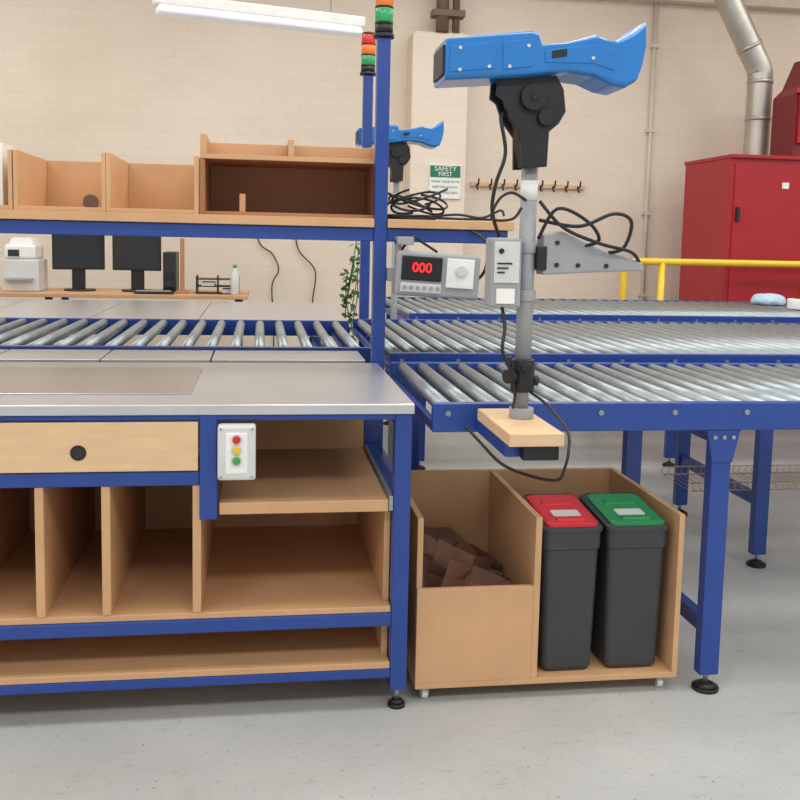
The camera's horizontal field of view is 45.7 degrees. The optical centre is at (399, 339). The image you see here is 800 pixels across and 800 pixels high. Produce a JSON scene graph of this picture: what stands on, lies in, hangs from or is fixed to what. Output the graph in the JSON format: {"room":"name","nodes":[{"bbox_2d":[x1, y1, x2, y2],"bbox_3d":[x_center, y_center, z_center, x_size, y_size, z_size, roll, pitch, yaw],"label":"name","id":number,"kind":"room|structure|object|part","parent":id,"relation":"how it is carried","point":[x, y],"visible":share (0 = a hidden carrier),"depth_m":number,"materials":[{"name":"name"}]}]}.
{"room":"distribution center","nodes":[
{"label":"distribution center","id":0,"kind":"room"},
{"bbox_2d":[0,0,799,370],"bbox_3d":[0.195,-1.704,9.092,15.000,4.300,0.200,0,6,-8],"label":"wall","id":1,"kind":"structure","parent":0,"point":[80,80],"depth_m":8.86,"materials":[{"name":"paint"}]},
{"bbox_2d":[258,239,315,346],"bbox_3d":[-1.074,-0.356,8.921,0.569,1.600,0.033,0,6,-8],"label":"cables","id":2,"kind":"object","parent":1,"relation":"attached to","point":[258,239],"visible":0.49,"depth_m":8.88,"materials":[{"name":"black plastic"}]},
{"bbox_2d":[403,31,468,317],"bbox_3d":[0.319,-1.179,8.913,0.520,3.300,0.300,0,6,-8],"label":"pilaster","id":3,"kind":"object","parent":1,"relation":"attached to","point":[428,105],"visible":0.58,"depth_m":8.69,"materials":[{"name":"paint"}]},
{"bbox_2d":[429,164,460,198],"bbox_3d":[0.413,-1.455,8.731,0.290,0.310,0.028,0,6,-8],"label":"safety sign","id":4,"kind":"object","parent":3,"relation":"attached to","point":[441,177],"visible":0.86,"depth_m":8.72,"materials":[{"name":"white plastic"}]},
{"bbox_2d":[430,0,465,32],"bbox_3d":[0.444,-3.309,8.633,0.300,1.000,0.150,0,6,-8],"label":"downpipe","id":5,"kind":"object","parent":3,"relation":"attached to","point":[441,13],"visible":0.98,"depth_m":8.62,"materials":[{"name":"brown metal"}]},
{"bbox_2d":[470,178,584,192],"bbox_3d":[1.237,-1.478,9.107,1.130,0.110,0.118,0,6,-8],"label":"hook rail","id":6,"kind":"object","parent":1,"relation":"attached to","point":[483,184],"visible":0.84,"depth_m":9.11,"materials":[{"name":"brown wood"}]},
{"bbox_2d":[637,3,658,299],"bbox_3d":[2.423,-1.388,9.325,0.080,3.720,0.050,0,6,-8],"label":"conduit pipe","id":7,"kind":"object","parent":1,"relation":"attached to","point":[654,46],"visible":0.84,"depth_m":9.25,"materials":[{"name":"metal"}]},
{"bbox_2d":[606,0,799,11],"bbox_3d":[0.256,-3.336,8.750,15.000,0.180,0.140,0,6,-8],"label":"trim","id":8,"kind":"structure","parent":1,"relation":"attached to","point":[773,5],"depth_m":9.16,"materials":[{"name":"paint"}]},
{"bbox_2d":[0,391,799,799],"bbox_3d":[1.007,1.128,3.421,15.000,0.100,12.200,0,6,-8],"label":"floor","id":9,"kind":"structure","parent":0,"point":[627,739],"depth_m":2.76,"materials":[{"name":"paint"}]},
{"bbox_2d":[0,287,248,345],"bbox_3d":[-2.761,0.086,7.459,3.100,0.955,0.750,0,6,-8],"label":"office desk","id":10,"kind":"object","parent":9,"relation":"on","point":[49,293],"visible":0.41,"depth_m":7.19,"materials":[{"name":"brown wood"}]},
{"bbox_2d":[2,237,47,291],"bbox_3d":[-2.875,-0.579,7.263,0.270,0.405,0.360,0,6,-8],"label":"printer","id":11,"kind":"object","parent":10,"relation":"on","point":[24,267],"visible":1,"depth_m":7.15,"materials":[{"name":"grey plastic"}]},
{"bbox_2d":[4,277,32,280],"bbox_3d":[-2.861,-0.456,7.126,0.200,0.020,0.060,0,6,-8],"label":"tray","id":12,"kind":"object","parent":11,"relation":"on","point":[5,278],"depth_m":7.10,"materials":[{"name":"grey paint"}]},
{"bbox_2d":[52,234,104,291],"bbox_3d":[-2.505,-0.622,7.408,0.252,0.475,0.326,5,7,30],"label":"computer monitor","id":13,"kind":"object","parent":10,"relation":"on","point":[78,254],"visible":0.88,"depth_m":7.40,"materials":[{"name":"black plastic"}]},
{"bbox_2d":[112,236,160,291],"bbox_3d":[-2.069,-0.619,7.473,0.310,0.475,0.257,6,8,39],"label":"computer monitor","id":14,"kind":"object","parent":10,"relation":"on","point":[137,254],"visible":0.81,"depth_m":7.45,"materials":[{"name":"black plastic"}]},
{"bbox_2d":[134,290,174,294],"bbox_3d":[-1.873,-0.365,7.249,0.290,0.026,0.120,0,6,-8],"label":"keyboard","id":15,"kind":"object","parent":10,"relation":"on","point":[170,292],"visible":1,"depth_m":7.20,"materials":[{"name":"black plastic"}]},
{"bbox_2d":[163,251,178,291],"bbox_3d":[-1.849,-0.555,7.675,0.100,0.315,0.328,0,6,-8],"label":"computer tower","id":16,"kind":"object","parent":10,"relation":"on","point":[170,258],"depth_m":7.52,"materials":[{"name":"black plastic"}]},
{"bbox_2d":[176,238,188,293],"bbox_3d":[-1.686,-0.573,7.356,0.090,0.425,0.080,0,6,-8],"label":"wooden upright","id":17,"kind":"object","parent":10,"relation":"on","point":[182,289],"visible":1,"depth_m":7.34,"materials":[{"name":"brown wood"}]},
{"bbox_2d":[196,275,239,293],"bbox_3d":[-1.434,-0.439,7.494,0.330,0.140,0.250,0,6,-8],"label":"document tray","id":18,"kind":"object","parent":10,"relation":"on","point":[203,283],"visible":0.93,"depth_m":7.40,"materials":[{"name":"black plastic"}]},
{"bbox_2d":[231,264,238,294],"bbox_3d":[-1.273,-0.465,7.326,0.066,0.235,0.066,0,6,-8],"label":"water bottle","id":19,"kind":"object","parent":10,"relation":"on","point":[234,275],"visible":1,"depth_m":7.30,"materials":[{"name":"grey plastic"}]},
{"bbox_2d":[0,299,348,346],"bbox_3d":[-2.440,0.264,5.950,4.100,0.935,1.550,0,6,-8],"label":"table","id":20,"kind":"object","parent":9,"relation":"on","point":[20,308],"visible":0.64,"depth_m":5.97,"materials":[{"name":"silver metal"}]},
{"bbox_2d":[0,349,364,362],"bbox_3d":[-1.654,0.518,3.713,3.010,0.935,0.310,0,6,-8],"label":"table","id":21,"kind":"object","parent":9,"relation":"on","point":[6,355],"visible":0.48,"depth_m":3.73,"materials":[{"name":"silver metal"}]},
{"bbox_2d":[0,317,370,362],"bbox_3d":[-2.034,0.420,4.513,3.690,0.945,1.346,0,6,-8],"label":"conveyor","id":22,"kind":"object","parent":9,"relation":"on","point":[15,332],"visible":0.3,"depth_m":4.65,"materials":[{"name":"metal"}]},
{"bbox_2d":[0,362,414,709],"bbox_3d":[-1.114,0.596,3.070,2.196,0.939,0.969,0,6,-8],"label":"bench","id":23,"kind":"object","parent":9,"relation":"on","point":[163,524],"visible":1,"depth_m":2.85,"materials":[{"name":"silver metal"}]},
{"bbox_3d":[-1.325,0.295,2.586,1.521,0.140,0.020,0,6,-8],"label":"drawer","id":24,"kind":"part","parent":23,"relation":"part of","materials":[{"name":"brown wood"}]},
{"bbox_3d":[-1.133,0.127,3.051,0.945,0.004,0.560,0,6,-8],"label":"steel lid","id":25,"kind":"part","parent":23,"relation":"part of","materials":[{"name":"silver metal"}]},
{"bbox_3d":[-0.458,0.318,2.661,0.060,0.117,0.004,0,6,-8],"label":"control box plate","id":26,"kind":"part","parent":23,"relation":"part of","materials":[{"name":"white plastic"}]},
{"bbox_2d":[219,448,387,514],"bbox_3d":[-0.326,0.449,3.104,0.490,0.035,0.696,0,6,-8],"label":"shelf","id":27,"kind":"object","parent":23,"relation":"attached to","point":[327,480],"depth_m":2.94,"materials":[{"name":"brown wood"}]},
{"bbox_2d":[0,209,513,243],"bbox_3d":[-1.378,0.241,3.773,3.570,1.486,0.552,0,6,-8],"label":"shelf","id":28,"kind":"object","parent":9,"relation":"on","point":[12,221],"visible":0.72,"depth_m":3.54,"materials":[{"name":"brown wood"}]},
{"bbox_2d":[0,143,13,209],"bbox_3d":[-1.634,-0.620,3.633,0.412,0.244,0.510,0,6,-8],"label":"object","id":29,"kind":"object","parent":28,"relation":"on","point":[6,156],"visible":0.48,"depth_m":3.50,"materials":[{"name":"brown wood"}]},
{"bbox_2d":[12,149,199,213],"bbox_3d":[-1.105,-0.602,3.712,0.653,0.214,0.510,0,6,-8],"label":"wooden shelf organizer","id":30,"kind":"object","parent":28,"relation":"on","point":[112,184],"visible":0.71,"depth_m":3.91,"materials":[{"name":"brown wood"}]},
{"bbox_2d":[200,134,373,218],"bbox_3d":[-0.444,-0.645,3.842,0.687,0.302,0.435,0,6,-8],"label":"wooden shelf unit","id":31,"kind":"object","parent":28,"relation":"on","point":[289,179],"visible":0.79,"depth_m":4.01,"materials":[{"name":"brown wood"}]},
{"bbox_2d":[387,188,504,220],"bbox_3d":[0.172,-0.537,3.758,0.474,0.127,0.162,1,6,0],"label":"cable bundle","id":32,"kind":"object","parent":28,"relation":"on","point":[408,199],"visible":0.97,"depth_m":3.71,"materials":[{"name":"black plastic"}]},
{"bbox_2d":[339,241,359,342],"bbox_3d":[-0.397,-0.139,7.754,0.320,1.445,0.320,0,6,-8],"label":"potted trailing plant","id":33,"kind":"object","parent":9,"relation":"on","point":[353,259],"visible":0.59,"depth_m":7.69,"materials":[{"name":"green plant"}]},
{"bbox_2d":[358,31,375,346],"bbox_3d":[-0.205,-0.460,5.500,0.092,2.566,0.092,6,8,36],"label":"light","id":34,"kind":"object","parent":9,"relation":"on","point":[368,43],"visible":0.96,"depth_m":5.39,"materials":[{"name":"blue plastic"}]},
{"bbox_2d":[370,0,393,456],"bbox_3d":[-0.082,-0.178,3.674,0.078,2.396,0.078,6,8,36],"label":"upright post","id":35,"kind":"object","parent":9,"relation":"on","point":[383,34],"visible":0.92,"depth_m":3.61,"materials":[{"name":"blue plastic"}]},
{"bbox_2d":[386,230,485,299],"bbox_3d":[0.146,-0.290,3.618,0.382,0.266,0.170,0,6,-8],"label":"display","id":36,"kind":"object","parent":35,"relation":"attached to","point":[414,273],"visible":0.98,"depth_m":3.55,"materials":[{"name":"grey paint"}]},
{"bbox_3d":[0.082,-0.266,3.538,0.157,0.097,0.008,0,6,-8],"label":"panel","id":37,"kind":"part","parent":36,"relation":"part of","materials":[{"name":"black plastic"}]},
{"bbox_3d":[0.225,-0.247,3.560,0.110,0.115,0.010,0,6,-8],"label":"printer panel","id":38,"kind":"part","parent":36,"relation":"part of","materials":[{"name":"white plastic"}]},
{"bbox_2d":[355,121,443,461],"bbox_3d":[-0.026,-0.257,5.758,0.511,2.116,0.168,0,6,-8],"label":"machine","id":39,"kind":"object","parent":9,"relation":"on","point":[428,138],"visible":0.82,"depth_m":5.62,"materials":[{"name":"blue plastic"}]},
{"bbox_2d":[389,467,684,697],"bbox_3d":[0.423,0.795,3.239,0.843,0.575,0.620,0,6,-8],"label":"trolley","id":40,"kind":"object","parent":9,"relation":"on","point":[462,636],"visible":0.53,"depth_m":2.99,"materials":[{"name":"brown wood"}]},
{"bbox_2d":[422,525,514,587],"bbox_3d":[0.200,0.818,3.167,0.334,0.404,0.453,0,6,-8],"label":"kraft paper","id":41,"kind":"object","parent":40,"relation":"in","point":[449,560],"visible":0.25,"depth_m":3.09,"materials":[{"name":"brown paper"}]},
{"bbox_2d":[521,494,602,670],"bbox_3d":[0.513,0.781,3.104,0.198,0.508,0.295,0,6,-8],"label":"recycling bin","id":42,"kind":"object","parent":40,"relation":"in","point":[571,534],"visible":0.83,"depth_m":2.98,"materials":[{"name":"grey plastic"}]},
{"bbox_3d":[0.518,0.560,3.081,0.198,0.043,0.295,0,6,-8],"label":"lid frame","id":43,"kind":"part","parent":42,"relation":"part of","materials":[{"name":"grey plastic"}]},
{"bbox_3d":[0.534,0.558,2.972,0.099,0.009,0.024,0,6,-8],"label":"handle","id":44,"kind":"part","parent":42,"relation":"part of","materials":[{"name":"red plastic"}]},
{"bbox_2d":[579,492,668,667],"bbox_3d":[0.724,0.783,3.135,0.208,0.508,0.295,0,6,-8],"label":"recycling bin","id":45,"kind":"object","parent":40,"relation":"in","point":[633,535],"visible":0.94,"depth_m":3.01,"materials":[{"name":"grey plastic"}]},
{"bbox_3d":[0.729,0.561,3.112,0.208,0.043,0.295,0,6,-8],"label":"lid frame","id":46,"kind":"part","parent":45,"relation":"part of","materials":[{"name":"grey plastic"}]},
{"bbox_3d":[0.745,0.560,3.003,0.099,0.009,0.024,0,6,-8],"label":"handle","id":47,"kind":"part","parent":45,"relation":"part of","materials":[{"name":"green plastic"}]},
{"bbox_2d":[352,319,799,568],"bbox_3d":[2.348,0.454,5.065,5.080,0.952,1.646,0,6,-8],"label":"conveyor","id":48,"kind":"object","parent":9,"relation":"on","point":[406,340],"visible":0.59,"depth_m":4.45,"materials":[{"name":"metal"}]},
{"bbox_2d":[661,464,799,491],"bbox_3d":[1.795,0.642,4.449,1.052,0.046,0.347,0,6,-8],"label":"wire basket","id":49,"kind":"object","parent":48,"relation":"on","point":[738,486],"depth_m":4.43,"materials":[{"name":"silver metal"}]},
{"bbox_2d":[383,297,799,469],"bbox_3d":[2.662,0.254,6.928,5.520,0.972,1.586,0,6,-8],"label":"conveyor","id":50,"kind":"object","parent":9,"relation":"on","point":[410,307],"visible":0.52,"depth_m":6.28,"materials":[{"name":"metal"}]},
{"bbox_2d":[750,292,786,304],"bbox_3d":[2.849,-0.323,7.341,0.269,0.094,0.258,0,6,-8],"label":"folded cloth","id":51,"kind":"object","parent":50,"relation":"on","point":[764,298],"visible":1,"depth_m":7.25,"materials":[{"name":"white fabric"}]},
{"bbox_2d":[787,298,799,309],"bbox_3d":[2.880,-0.260,6.846,0.170,0.074,0.170,0,6,-8],"label":"tape roll","id":52,"kind":"object","parent":50,"relation":"on","point":[792,303],"visible":1,"depth_m":6.79,"materials":[{"name":"white plastic"}]},
{"bbox_2d":[390,362,799,694],"bbox_3d":[1.454,0.609,3.498,2.900,0.935,0.946,0,6,-8],"label":"conveyor","id":53,"kind":"object","parent":9,"relation":"on","point":[712,402],"visible":0.84,"depth_m":3.01,"materials":[{"name":"metal"}]},
{"bbox_2d":[433,23,645,481],"bbox_3d":[0.382,-0.242,2.557,0.581,1.199,0.414,0,6,-8],"label":"machine","id":54,"kind":"object","parent":53,"relation":"attached to","point":[524,76],"visible":1,"depth_m":2.51,"materials":[{"name":"blue plastic"}]},
{"bbox_2d":[497,248,511,272],"bbox_3d":[0.279,-0.210,2.521,0.040,0.066,0.006,0,6,-8],"label":"print","id":55,"kind":"object","parent":54,"relation":"attached to","point":[504,255],"depth_m":2.52,"materials":[{"name":"white paper"}]},
{"bbox_3d":[0.281,-0.117,2.536,0.050,0.040,0.007,0,6,-8],"label":"rating plate","id":56,"kind":"part","parent":54,"relation":"part of","materials":[{"name":"white plastic"}]},
{"bbox_3d":[0.284,-0.206,2.528,0.069,0.110,0.006,0,6,-8],"label":"control panel","id":57,"kind":"part","parent":54,"relation":"part of","materials":[{"name":"grey plastic"}]},
{"bbox_3d":[0.522,-0.238,2.617,0.285,0.121,0.070,0,6,-8],"label":"arm","id":58,"kind":"part","parent":54,"relation":"part of","materials":[{"name":"grey paint"}]},
{"bbox_2d":[619,258,799,299],"bbox_3d":[3.303,-0.007,7.952,3.158,1.303,0.116,0,6,-8],"label":"rail","id":59,"kind":"object","parent":9,"relation":"on","point":[661,262],"visible":0.3,"depth_m":7.72,"materials":[{"name":"metal"}]},
{"bbox_2d":[679,154,799,300],"bbox_3d":[3.527,-0.497,8.508,1.780,2.170,0.905,0,6,-8],"label":"tall cabinet","id":60,"kind":"object","parent":9,"relation":"on","point":[737,206],"visible":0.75,"depth_m":7.99,"materials":[{"name":"metal"}]},
{"bbox_3d":[2.807,-1.047,7.895,0.030,0.120,0.023,0,6,-8],"label":"handle","id":61,"kind":"part","parent":60,"relation":"part of","materials":[{"name":"black plastic"}]},
{"bbox_2d":[714,0,773,154],"bbox_3d":[2.909,-2.698,8.515,0.960,2.175,0.236,0,6,-8],"label":"ventilation duct","id":62,"kind":"object","parent":60,"relation":"on","point":[735,15],"visible":0.92,"depth_m":8.51,"materials":[{"name":"silver metal"}]},
{"bbox_2d":[770,61,799,155],"bbox_3d":[3.837,-2.006,8.325,1.020,0.879,0.450,0,6,-8],"label":"extraction hood","id":63,"kind":"object","parent":60,"relation":"on","point":[785,128],"visible":0.88,"depth_m":8.27,"materials":[{"name":"paint"}]},
{"bbox_3d":[3.221,-1.289,7.938,0.060,0.050,0.005,0,6,-8],"label":"notice plate","id":64,"kind":"part","parent":60,"relation":"part of","materials":[{"name":"white plastic"}]},
{"bbox_3d":[1.104,-3.246,2.957,15.000,0.100,12.200,0,6,-8],"label":"ceiling","id":65,"kind":"structure","parent":0,"visible":0},
{"bbox_2d":[152,0,364,36],"bbox_3d":[-0.884,-2.817,6.160,1.407,1.515,0.120,-1,7,-23],"label":"fitting","id":66,"kind":"object","parent":65,"relation":"hanging from","point":[223,11],"visible":1,"depth_m":6.19,"materials":[{"name":"white plastic"}]}
]}

